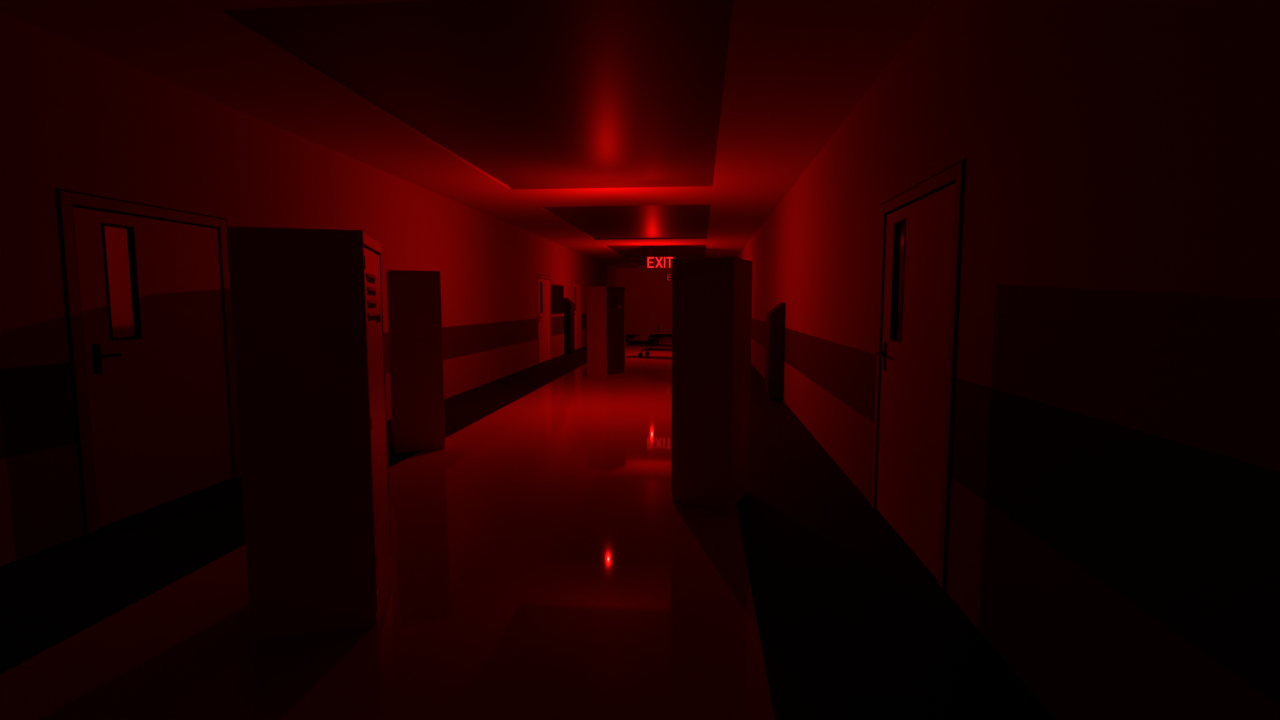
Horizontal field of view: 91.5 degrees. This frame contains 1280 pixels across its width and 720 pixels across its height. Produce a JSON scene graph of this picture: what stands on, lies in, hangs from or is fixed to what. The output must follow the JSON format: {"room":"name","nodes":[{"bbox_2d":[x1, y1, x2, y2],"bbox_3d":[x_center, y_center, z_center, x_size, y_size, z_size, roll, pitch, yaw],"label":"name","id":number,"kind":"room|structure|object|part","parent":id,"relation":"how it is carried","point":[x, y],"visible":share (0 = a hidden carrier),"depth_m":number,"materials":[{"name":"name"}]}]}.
{"room":"hospital interior","nodes":[
{"label":"hospital interior","id":0,"kind":"room"},
{"bbox_2d":[0,11,615,565],"bbox_3d":[-2.835,-1.266,13.019,0.200,3.150,33.500,0,5,5],"label":"wall","id":1,"kind":"structure","parent":0,"point":[76,117],"depth_m":4.48,"materials":[{"name":"paint"}]},
{"bbox_2d":[56,188,240,534],"bbox_3d":[-3.600,-0.027,4.651,0.228,2.207,1.394,0,5,5],"label":"door","id":2,"kind":"structure","parent":1,"relation":"in","point":[147,287],"depth_m":4.49,"materials":[{"name":"paint"}]},
{"bbox_3d":[-3.562,-0.010,4.173,0.060,0.200,0.145,1,5,5],"label":"handle","id":3,"kind":"part","parent":2,"relation":"part of","materials":[{"name":"metal"}]},
{"bbox_2d":[537,274,551,363],"bbox_3d":[-2.507,-1.066,16.012,0.228,2.207,1.394,0,5,5],"label":"door","id":4,"kind":"structure","parent":1,"relation":"in","point":[543,281],"depth_m":15.99,"materials":[{"name":"paint"}]},
{"bbox_2d":[551,284,563,313],"bbox_3d":[-2.297,-1.693,17.417,0.027,0.800,1.440,0,5,5],"label":"notice board","id":5,"kind":"object","parent":1,"relation":"attached to","point":[557,291],"visible":1,"depth_m":17.36,"materials":[{"name":"fabric"}]},
{"bbox_2d":[573,280,581,349],"bbox_3d":[-2.097,-1.455,20.274,0.228,2.207,1.394,0,5,5],"label":"door","id":6,"kind":"structure","parent":1,"relation":"in","point":[576,284],"depth_m":20.35,"materials":[{"name":"paint"}]},
{"bbox_2d":[0,0,938,267],"bbox_3d":[-0.118,-2.910,12.607,5.660,0.200,33.900,0,5,5],"label":"ceiling","id":7,"kind":"structure","parent":0,"point":[605,131],"depth_m":4.83,"materials":[{"name":"paint"}]},
{"bbox_3d":[-0.701,-2.339,6.174,2.950,0.165,5.630,1,5,5],"label":"panel","id":8,"kind":"part","parent":7,"relation":"part of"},
{"bbox_3d":[-0.005,-3.001,13.410,2.950,0.165,5.630,1,5,5],"label":"panel","id":9,"kind":"part","parent":7,"relation":"part of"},
{"bbox_3d":[1.274,-4.216,26.703,2.950,0.165,3.250,1,5,5],"label":"panel","id":10,"kind":"part","parent":7,"relation":"part of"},
{"bbox_3d":[0.691,-3.662,20.647,2.950,0.165,5.630,1,5,5],"label":"panel","id":11,"kind":"part","parent":7,"relation":"part of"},
{"bbox_2d":[646,245,674,268],"bbox_3d":[0.592,-3.004,18.193,0.840,0.690,0.053,0,5,5],"label":"exit sign","id":12,"kind":"object","parent":7,"relation":"hanging from","point":[652,262],"visible":0.91,"depth_m":18.19,"materials":[{"name":"red plastic"}]},
{"bbox_2d":[0,335,1054,719],"bbox_3d":[-0.118,0.426,12.912,5.660,0.200,33.900,0,5,5],"label":"floor","id":13,"kind":"structure","parent":0,"point":[545,565],"depth_m":3.08,"materials":[{"name":"tile"}]},
{"bbox_2d":[227,226,391,640],"bbox_3d":[-1.553,0.313,3.056,0.537,1.820,0.610,-1,5,-15],"label":"locker","id":14,"kind":"object","parent":13,"relation":"on","point":[307,304],"visible":1,"depth_m":2.77,"materials":[{"name":"metal"}]},
{"bbox_2d":[367,276,374,283],"bbox_3d":[-1.290,-0.385,2.987,0.004,0.030,0.260,-1,5,-15],"label":"vent","id":15,"kind":"object","parent":14,"relation":"attached to","point":[371,280],"depth_m":2.97,"materials":[{"name":"black metal"}]},
{"bbox_2d":[366,273,376,278],"bbox_3d":[-1.285,-0.401,2.987,0.011,0.019,0.268,-1,5,-15],"label":"vent hood","id":16,"kind":"object","parent":14,"relation":"attached to","point":[368,275],"depth_m":2.96,"materials":[{"name":"metal"}]},
{"bbox_2d":[367,289,375,295],"bbox_3d":[-1.290,-0.325,2.993,0.004,0.030,0.260,-1,5,-15],"label":"vent","id":17,"kind":"object","parent":14,"relation":"attached to","point":[369,292],"depth_m":2.98,"materials":[{"name":"black metal"}]},
{"bbox_2d":[367,286,376,290],"bbox_3d":[-1.285,-0.341,2.993,0.011,0.019,0.268,-1,5,-15],"label":"vent hood","id":18,"kind":"object","parent":14,"relation":"attached to","point":[369,288],"depth_m":2.97,"materials":[{"name":"metal"}]},
{"bbox_2d":[368,302,375,307],"bbox_3d":[-1.290,-0.265,2.998,0.004,0.030,0.260,-1,5,-15],"label":"vent","id":19,"kind":"object","parent":14,"relation":"attached to","point":[370,305],"depth_m":2.98,"materials":[{"name":"black metal"}]},
{"bbox_2d":[367,299,377,302],"bbox_3d":[-1.285,-0.282,2.998,0.011,0.019,0.268,-1,5,-15],"label":"vent hood","id":20,"kind":"object","parent":14,"relation":"attached to","point":[368,300],"depth_m":2.97,"materials":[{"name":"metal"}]},
{"bbox_2d":[368,315,376,320],"bbox_3d":[-1.290,-0.205,3.004,0.004,0.030,0.260,-1,5,-15],"label":"vent","id":21,"kind":"object","parent":14,"relation":"attached to","point":[370,318],"depth_m":2.97,"materials":[{"name":"black metal"}]},
{"bbox_2d":[368,312,377,315],"bbox_3d":[-1.285,-0.222,3.004,0.011,0.019,0.268,-1,5,-15],"label":"vent hood","id":22,"kind":"object","parent":14,"relation":"attached to","point":[369,313],"depth_m":2.98,"materials":[{"name":"metal"}]},
{"bbox_3d":[-1.321,0.289,3.119,0.022,1.647,0.554,-1,5,-15],"label":"locker door","id":23,"kind":"part","parent":14,"relation":"part of","materials":[{"name":"metal"}]},
{"bbox_3d":[-1.337,-0.217,3.198,0.018,0.050,0.120,-1,5,-15],"label":"locker handle","id":24,"kind":"part","parent":14,"relation":"part of","materials":[{"name":"metal"}]},
{"bbox_2d":[386,270,444,452],"bbox_3d":[-2.347,-0.005,6.531,0.502,1.820,0.610,-2,6,-23],"label":"locker","id":25,"kind":"object","parent":13,"relation":"on","point":[413,297],"visible":1,"depth_m":6.25,"materials":[{"name":"metal"}]},
{"bbox_2d":[564,298,574,353],"bbox_3d":[-2.086,-1.021,18.553,0.236,1.656,0.530,0,5,5],"label":"tall cabinet","id":26,"kind":"object","parent":13,"relation":"on","point":[569,329],"visible":1,"depth_m":18.32,"materials":[{"name":"paint"}]},
{"bbox_3d":[-2.002,-0.968,18.549,0.014,1.370,0.470,1,5,5],"label":"cabinet door","id":27,"kind":"part","parent":26,"relation":"part of","materials":[{"name":"paint"}]},
{"bbox_2d":[587,286,624,379],"bbox_3d":[-0.667,-0.542,12.407,0.502,1.820,0.610,4,6,36],"label":"locker","id":28,"kind":"object","parent":13,"relation":"on","point":[605,304],"visible":1,"depth_m":12.20,"materials":[{"name":"metal"}]},
{"bbox_3d":[-0.487,-0.548,12.273,0.022,1.647,0.554,4,6,36],"label":"locker door","id":29,"kind":"part","parent":28,"relation":"part of","materials":[{"name":"metal"}]},
{"bbox_2d":[626,324,671,357],"bbox_3d":[0.622,-0.531,17.232,1.936,0.920,0.662,2,6,19],"label":"hospital gurney","id":30,"kind":"object","parent":13,"relation":"on","point":[653,340],"visible":0.69,"depth_m":17.12,"materials":[{"name":"metal"}]},
{"bbox_3d":[0.013,-0.512,17.462,0.580,0.120,0.600,2,6,19],"label":"mattress","id":31,"kind":"part","parent":30,"relation":"part of","materials":[{"name":"plastic"}]},
{"bbox_3d":[0.625,-0.412,17.253,1.936,0.040,0.640,2,6,19],"label":"bed frame","id":32,"kind":"part","parent":30,"relation":"part of","materials":[{"name":"metal"}]},
{"bbox_2d":[645,348,671,350],"bbox_3d":[0.720,-0.282,17.231,1.200,0.025,0.500,2,6,19],"label":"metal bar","id":33,"kind":"object","parent":30,"relation":"attached to","point":[648,349],"depth_m":17.17,"materials":[{"name":"metal"}]},
{"bbox_3d":[0.891,-0.593,17.142,1.316,0.339,0.600,2,6,19],"label":"backrest","id":34,"kind":"part","parent":30,"relation":"part of","materials":[{"name":"plastic"}]},
{"bbox_3d":[0.775,-0.546,16.836,1.074,0.342,0.024,2,6,19],"label":"rail","id":35,"kind":"part","parent":30,"relation":"part of","materials":[{"name":"metal"}]},
{"bbox_2d":[671,257,751,509],"bbox_3d":[0.547,0.156,4.769,0.474,1.820,0.500,2,6,25],"label":"locker","id":36,"kind":"object","parent":13,"relation":"on","point":[712,297],"visible":1,"depth_m":4.55,"materials":[{"name":"metal"}]},
{"bbox_2d":[765,303,784,400],"bbox_3d":[2.098,-0.144,9.782,0.256,1.506,0.580,0,5,5],"label":"cabinet","id":37,"kind":"object","parent":13,"relation":"on","point":[775,318],"visible":1,"depth_m":9.51,"materials":[{"name":"paint"}]},
{"bbox_3d":[2.003,-0.092,9.796,0.014,1.220,0.520,1,5,5],"label":"cabinet door","id":38,"kind":"part","parent":37,"relation":"part of","materials":[{"name":"paint"}]},
{"bbox_2d":[616,268,671,334],"bbox_3d":[1.490,-2.769,29.463,5.660,3.150,0.200,0,5,5],"label":"wall","id":39,"kind":"structure","parent":0,"point":[648,294],"depth_m":29.47,"materials":[{"name":"paint"}]},
{"bbox_2d":[666,273,671,280],"bbox_3d":[1.656,-3.876,29.213,0.840,0.360,0.053,0,5,5],"label":"exit sign","id":40,"kind":"object","parent":39,"relation":"attached to","point":[668,275],"visible":0.44,"depth_m":29.22,"materials":[{"name":"red plastic"}]},
{"bbox_2d":[736,0,1279,719],"bbox_3d":[2.600,-1.218,12.500,0.200,3.150,33.500,0,5,5],"label":"wall","id":41,"kind":"structure","parent":0,"point":[1114,525],"depth_m":2.07,"materials":[{"name":"paint"}]},
{"bbox_2d":[871,158,965,590],"bbox_3d":[1.719,0.047,3.844,0.228,2.207,1.394,0,5,5],"label":"door","id":42,"kind":"structure","parent":41,"relation":"in","point":[921,242],"depth_m":3.67,"materials":[{"name":"paint"}]},
{"bbox_3d":[1.680,-0.023,4.318,0.060,0.200,0.145,1,5,5],"label":"handle","id":43,"kind":"part","parent":42,"relation":"part of","materials":[{"name":"metal"}]}
]}

